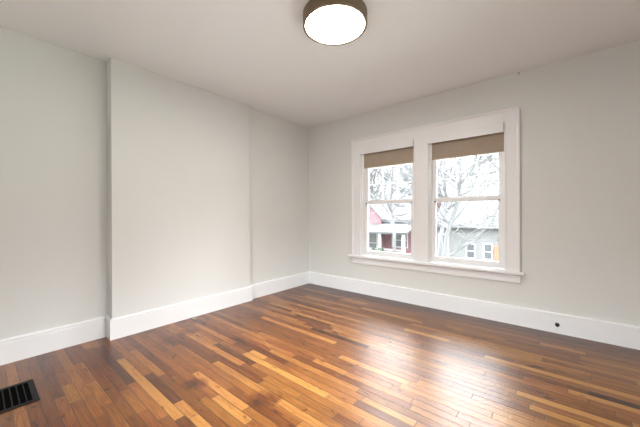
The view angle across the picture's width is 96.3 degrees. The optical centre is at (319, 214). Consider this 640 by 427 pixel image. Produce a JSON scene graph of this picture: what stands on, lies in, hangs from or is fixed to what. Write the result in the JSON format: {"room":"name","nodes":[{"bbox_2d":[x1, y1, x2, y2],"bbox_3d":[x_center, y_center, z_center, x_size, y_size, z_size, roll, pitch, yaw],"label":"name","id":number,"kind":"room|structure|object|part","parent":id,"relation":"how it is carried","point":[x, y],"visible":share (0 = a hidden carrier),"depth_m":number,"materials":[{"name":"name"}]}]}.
{"room":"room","nodes":[
{"label":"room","id":0,"kind":"room"},
{"bbox_2d":[0,26,308,339],"bbox_3d":[-1.606,-0.152,3.247,0.302,2.600,4.200,0,0,40],"label":"wall","id":1,"kind":"structure","parent":0,"point":[126,188],"depth_m":2.72,"materials":[{"name":"paint"}]},
{"bbox_2d":[0,272,308,365],"bbox_3d":[-1.528,1.052,3.185,0.155,0.191,4.200,0,0,40],"label":"baseboard","id":2,"kind":"structure","parent":1,"relation":"attached to","point":[12,349],"depth_m":2.72,"materials":[{"name":"white paint"}]},
{"bbox_2d":[0,283,639,426],"bbox_3d":[0.031,1.242,1.887,4.450,0.200,4.300,0,0,40],"label":"floor","id":3,"kind":"structure","parent":0,"point":[307,355],"depth_m":2.06,"materials":[{"name":"brown wood"}]},
{"bbox_2d":[0,379,39,413],"bbox_3d":[-1.964,1.146,1.768,0.346,0.006,0.304,0,0,40],"label":"floor vent","id":4,"kind":"object","parent":3,"relation":"in","point":[15,396],"visible":1,"depth_m":1.81,"materials":[{"name":"black metal"}]},
{"bbox_2d":[0,0,639,127],"bbox_3d":[0.024,-1.533,1.890,4.550,0.150,4.510,0,0,40],"label":"ceiling","id":5,"kind":"structure","parent":0,"point":[258,54],"depth_m":2.41,"materials":[{"name":"paint"}]},
{"bbox_2d":[303,0,366,45],"bbox_3d":[0.109,-1.416,2.098,0.469,0.082,0.469,0,0,40],"label":"ceiling light","id":6,"kind":"object","parent":5,"relation":"attached to","point":[325,22],"visible":1,"depth_m":2.04,"materials":[{"name":"brown metal"}]},
{"bbox_2d":[309,40,639,326],"bbox_3d":[1.421,-0.163,3.561,4.550,2.600,0.160,0,0,40],"label":"wall","id":7,"kind":"structure","parent":0,"point":[580,115],"depth_m":2.76,"materials":[{"name":"paint"}]},
{"bbox_2d":[361,154,413,259],"bbox_3d":[0.970,-0.160,3.976,0.785,1.602,0.220,0,0,40],"label":"window","id":8,"kind":"structure","parent":7,"relation":"in","point":[365,201],"depth_m":4.09,"materials":[{"name":"white paint"}]},
{"bbox_2d":[360,138,413,168],"bbox_3d":[0.898,-0.820,3.900,0.774,0.306,0.066,0,0,40],"label":"roller shade","id":9,"kind":"object","parent":8,"relation":"attached to","point":[398,152],"visible":0.85,"depth_m":3.87,"materials":[{"name":"brown fabric"}]},
{"bbox_3d":[0.942,0.195,3.941,0.767,0.789,0.033,0,0,40],"label":"sash","id":10,"kind":"part","parent":8,"relation":"part of","materials":[{"name":"clear glass"}]},
{"bbox_3d":[0.963,-0.557,3.969,0.767,0.791,0.033,0,0,40],"label":"sash","id":11,"kind":"part","parent":8,"relation":"part of","materials":[{"name":"clear glass"}]},
{"bbox_2d":[348,106,524,283],"bbox_3d":[1.257,-0.196,3.589,2.128,1.806,0.117,0,0,40],"label":"trim","id":12,"kind":"structure","parent":7,"relation":"attached to","point":[510,117],"depth_m":3.52,"materials":[{"name":"white paint"}]},
{"bbox_3d":[1.260,0.603,3.589,2.128,0.026,0.117,0,0,40],"label":"sill","id":13,"kind":"part","parent":12,"relation":"part of","materials":[{"name":"white paint"}]},
{"bbox_2d":[429,123,504,269],"bbox_3d":[1.715,-0.163,3.355,0.795,1.602,0.220,0,0,40],"label":"window","id":14,"kind":"structure","parent":7,"relation":"in","point":[433,199],"depth_m":3.32,"materials":[{"name":"white paint"}]},
{"bbox_2d":[428,122,503,159],"bbox_3d":[1.643,-0.823,3.279,0.784,0.306,0.066,0,0,40],"label":"roller shade","id":15,"kind":"object","parent":14,"relation":"attached to","point":[487,139],"visible":0.98,"depth_m":3.25,"materials":[{"name":"brown fabric"}]},
{"bbox_3d":[1.708,-0.560,3.348,0.777,0.791,0.033,0,0,40],"label":"sash","id":16,"kind":"part","parent":14,"relation":"part of","materials":[{"name":"clear glass"}]},
{"bbox_3d":[1.687,0.193,3.320,0.777,0.789,0.033,0,0,40],"label":"sash","id":17,"kind":"part","parent":14,"relation":"part of","materials":[{"name":"clear glass"}]},
{"bbox_2d":[309,272,639,349],"bbox_3d":[1.414,1.042,3.453,4.130,0.191,0.022,0,0,40],"label":"baseboard","id":18,"kind":"structure","parent":7,"relation":"attached to","point":[624,335],"depth_m":3.02,"materials":[{"name":"white paint"}]},
{"label":"outside","id":19,"kind":"structure","parent":0,"visible":0},
{"bbox_3d":[24.930,4.500,42.719,110.000,0.300,89.600,0,0,40],"label":"ground","id":20,"kind":"structure","parent":19,"visible":0},
{"bbox_2d":[371,247,385,251],"bbox_3d":[4.967,3.583,24.327,1.886,1.676,1.208,0,0,40],"label":"shrub","id":21,"kind":"object","parent":20,"relation":"on","point":[373,248],"visible":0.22,"depth_m":24.16,"materials":[{"name":"green plant"}]},
{"bbox_2d":[369,189,442,253],"bbox_3d":[6.859,0.887,31.831,11.800,7.060,12.350,0,0,40],"label":"house","id":22,"kind":"structure","parent":20,"relation":"on","point":[380,228],"depth_m":27.41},
{"bbox_3d":[5.128,2.773,28.183,1.000,1.900,0.020,0,0,40],"label":"pane","id":23,"kind":"part","parent":22,"relation":"part of","materials":[{"name":"grey glass"}]},
{"bbox_3d":[5.121,2.773,28.175,1.200,2.100,0.060,0,0,40],"label":"door","id":24,"kind":"part","parent":22,"relation":"part of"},
{"bbox_3d":[5.307,2.723,25.430,0.220,2.200,0.220,0,0,40],"label":"post","id":25,"kind":"part","parent":22,"relation":"part of","materials":[{"name":"white wood"}]},
{"bbox_3d":[7.508,2.414,26.979,1.400,1.200,0.020,0,0,40],"label":"pane","id":26,"kind":"part","parent":22,"relation":"part of","materials":[{"name":"grey glass"}]},
{"bbox_3d":[6.997,2.716,24.022,0.220,2.200,0.220,0,0,40],"label":"post","id":27,"kind":"part","parent":22,"relation":"part of","materials":[{"name":"white wood"}]},
{"bbox_2d":[369,157,471,252],"bbox_3d":[4.654,-5.095,23.550,11.865,19.040,12.145,0,0,-15],"label":"bare tree","id":28,"kind":"object","parent":20,"relation":"on","point":[451,170],"visible":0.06,"depth_m":23.53,"materials":[{"name":"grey plant"}]},
{"bbox_2d":[378,152,498,256],"bbox_3d":[9.806,-3.571,22.110,11.130,15.959,12.954,0,0,-38],"label":"bare tree","id":29,"kind":"object","parent":20,"relation":"on","point":[441,233],"visible":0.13,"depth_m":20.50,"materials":[{"name":"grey plant"}]},
{"bbox_2d":[436,190,498,261],"bbox_3d":[17.477,1.048,25.826,11.400,6.660,9.980,0,0,40],"label":"house","id":30,"kind":"structure","parent":20,"relation":"on","point":[478,250],"depth_m":24.35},
{"bbox_3d":[12.632,3.046,24.026,0.550,1.100,0.020,0,0,40],"label":"pane","id":31,"kind":"part","parent":30,"relation":"part of","materials":[{"name":"grey glass"}]},
{"bbox_3d":[13.611,3.017,23.210,0.500,1.150,0.020,0,0,40],"label":"pane","id":32,"kind":"part","parent":30,"relation":"part of","materials":[{"name":"grey glass"}]},
{"bbox_3d":[14.171,3.465,22.708,0.600,1.850,0.085,0,0,40],"label":"door","id":33,"kind":"part","parent":30,"relation":"part of","materials":[{"name":"orange paint"}]},
{"bbox_2d":[438,152,498,205],"bbox_3d":[13.799,-5.382,18.221,12.026,19.558,12.535,0,0,18],"label":"bare tree","id":34,"kind":"object","parent":20,"relation":"on","point":[479,173],"visible":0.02,"depth_m":20.10,"materials":[{"name":"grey plant"}]},
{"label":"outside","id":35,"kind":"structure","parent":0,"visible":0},
{"bbox_3d":[3.674,4.413,17.216,110.000,0.029,7.000,0,0,40],"label":"street","id":36,"kind":"object","parent":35,"visible":0},
{"bbox_2d":[369,165,454,228],"bbox_3d":[1.652,-2.619,14.182,9.839,14.125,7.739,0,0,1],"label":"bare tree","id":37,"kind":"object","parent":36,"relation":"on","point":[385,168],"visible":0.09,"depth_m":13.63,"materials":[{"name":"grey plant"}]},
{"bbox_2d":[369,153,498,256],"bbox_3d":[6.094,-2.012,11.919,7.441,12.869,7.974,0,0,-24],"label":"bare tree","id":38,"kind":"object","parent":36,"relation":"on","point":[484,161],"visible":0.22,"depth_m":11.46,"materials":[{"name":"grey plant"}]}
]}

